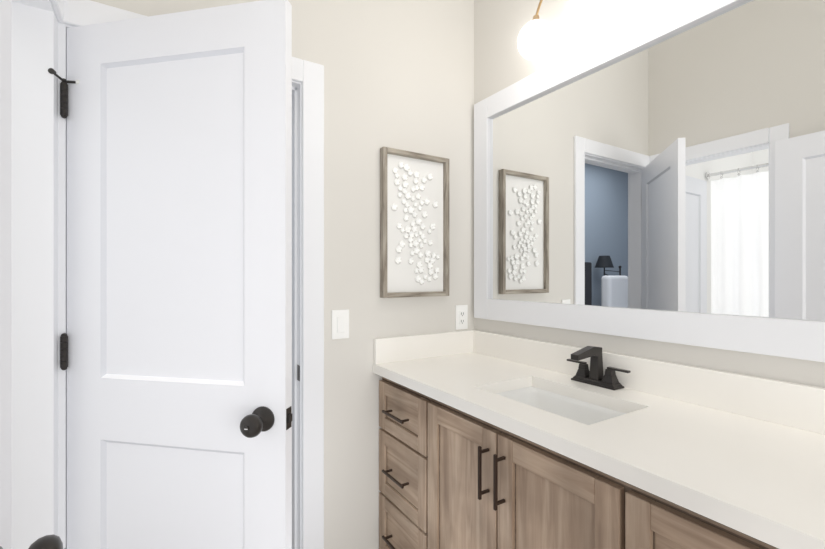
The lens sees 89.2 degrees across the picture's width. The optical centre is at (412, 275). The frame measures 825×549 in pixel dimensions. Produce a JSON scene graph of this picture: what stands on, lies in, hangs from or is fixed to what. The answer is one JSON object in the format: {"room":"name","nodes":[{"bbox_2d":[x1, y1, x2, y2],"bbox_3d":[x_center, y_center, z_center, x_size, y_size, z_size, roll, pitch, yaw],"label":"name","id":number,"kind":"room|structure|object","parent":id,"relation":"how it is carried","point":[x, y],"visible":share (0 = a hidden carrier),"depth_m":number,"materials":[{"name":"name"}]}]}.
{"room":"bathroom","nodes":[
{"label":"bathroom","id":0,"kind":"room"},
{"bbox_2d":[91,0,473,548],"bbox_3d":[-2.253,-0.232,0.546,5.964,3.050,0.120,0,0,-32],"label":"wall","id":1,"kind":"structure","parent":0,"point":[398,74],"depth_m":1.77,"materials":[{"name":"white paint"}]},
{"bbox_2d":[48,0,291,548],"bbox_3d":[-0.680,0.272,1.183,0.587,2.018,0.542,0,0,-32],"label":"bedroom door","id":2,"kind":"structure","parent":1,"relation":"in","point":[176,351],"depth_m":1.18,"materials":[{"name":"white"}]},
{"bbox_2d":[57,0,323,548],"bbox_3d":[-0.765,0.231,1.483,0.886,2.125,0.157,0,0,-32],"label":"door frame","id":3,"kind":"structure","parent":1,"relation":"attached to","point":[307,304],"depth_m":1.62,"materials":[{"name":"white"}]},
{"bbox_2d":[332,309,348,338],"bbox_3d":[-0.291,0.196,1.698,0.074,0.118,0.013,0,0,-32],"label":"switch plate","id":4,"kind":"object","parent":1,"relation":"attached to","point":[340,324],"visible":1,"depth_m":1.70,"materials":[{"name":"white plastic"}]},
{"bbox_2d":[380,147,448,297],"bbox_3d":[0.016,-0.228,1.879,0.351,0.642,0.032,0,0,-32],"label":"framed artwork","id":5,"kind":"object","parent":1,"relation":"attached to","point":[414,224],"visible":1,"depth_m":1.88,"materials":[{"name":"brown wood"}]},
{"bbox_2d":[374,330,472,361],"bbox_3d":[0.066,0.320,1.917,0.535,0.106,0.020,0,0,-32],"label":"backsplash","id":6,"kind":"structure","parent":1,"relation":"attached to","point":[395,349],"depth_m":1.89,"materials":[{"name":"white stone"}]},
{"bbox_2d":[456,305,467,329],"bbox_3d":[0.239,0.200,2.033,0.072,0.118,0.009,0,0,-32],"label":"electrical outlet plate","id":7,"kind":"object","parent":1,"relation":"attached to","point":[461,316],"visible":1,"depth_m":2.03,"materials":[{"name":"white plastic"}]},
{"bbox_2d":[474,0,824,387],"bbox_3d":[0.675,-0.232,1.604,0.120,3.050,6.240,0,0,-32],"label":"wall","id":8,"kind":"structure","parent":0,"point":[501,62],"depth_m":1.63,"materials":[{"name":"white paint"}]},
{"bbox_2d":[518,0,554,60],"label":"sconce","id":9,"kind":"object","parent":8,"relation":"attached to","point":[536,38],"depth_m":1.54,"materials":[{"name":"white glass"}]},
{"bbox_2d":[473,330,824,433],"bbox_3d":[0.687,0.320,1.449,0.020,0.106,1.472,0,0,-32],"label":"backsplash","id":10,"kind":"structure","parent":8,"relation":"attached to","point":[794,404],"depth_m":1.22,"materials":[{"name":"white stone"}]},
{"bbox_2d":[474,0,824,361],"bbox_3d":[0.687,-0.317,1.447,0.024,1.040,1.422,0,0,-32],"label":"mirror","id":11,"kind":"object","parent":8,"relation":"attached to","point":[657,174],"visible":1,"depth_m":1.29,"materials":[{"name":"white"}]},
{"bbox_3d":[-1.902,1.323,-0.013,6.204,0.060,6.240,0,0,-32],"label":"floor","id":12,"kind":"structure","parent":0,"visible":0},
{"bbox_2d":[379,378,768,548],"bbox_3d":[0.453,0.866,1.303,0.572,0.850,1.472,0,0,-32],"label":"bathroom vanity","id":13,"kind":"object","parent":12,"relation":"on","point":[488,440],"depth_m":1.19,"materials":[{"name":"brown wood"}]},
{"bbox_2d":[373,350,824,548],"bbox_3d":[0.459,0.407,1.306,0.559,0.069,1.472,0,0,-32],"label":"countertop","id":14,"kind":"structure","parent":13,"relation":"on","point":[762,481],"depth_m":0.94,"materials":[{"name":"white stone"}]},
{"bbox_2d":[497,386,624,421],"bbox_3d":[0.443,0.479,1.303,0.303,0.135,0.458,0,0,-32],"label":"sink","id":15,"kind":"object","parent":14,"relation":"in","point":[577,408],"depth_m":1.44,"materials":[{"name":"white ceramic"}]},
{"bbox_2d":[567,346,630,389],"bbox_3d":[0.598,0.306,1.423,0.149,0.132,0.234,0,0,-32],"label":"faucet","id":16,"kind":"object","parent":14,"relation":"on","point":[596,376],"visible":1,"depth_m":1.43,"materials":[{"name":"black metal"}]},
{"bbox_3d":[-0.696,-0.232,0.582,0.100,3.050,1.475,0,0,-32],"label":"wall","id":17,"kind":"structure","parent":0,"visible":0},
{"bbox_2d":[11,0,63,548],"bbox_3d":[-0.887,0.231,0.883,0.136,2.125,0.760,0,0,-32],"label":"door frame","id":18,"kind":"structure","parent":17,"relation":"attached to","point":[34,279],"depth_m":1.15,"materials":[{"name":"white"}]},
{"bbox_3d":[0.123,0.230,0.166,0.805,2.125,0.132,0,0,-32],"label":"door frame","id":19,"kind":"structure","parent":0,"visible":0},
{"bbox_2d":[0,0,65,548],"bbox_3d":[-0.406,0.272,0.350,0.120,2.018,0.762,0,0,-32],"label":"entry door","id":20,"kind":"structure","parent":19,"relation":"attached to","point":[53,541],"depth_m":0.62,"materials":[{"name":"white"}]}
]}

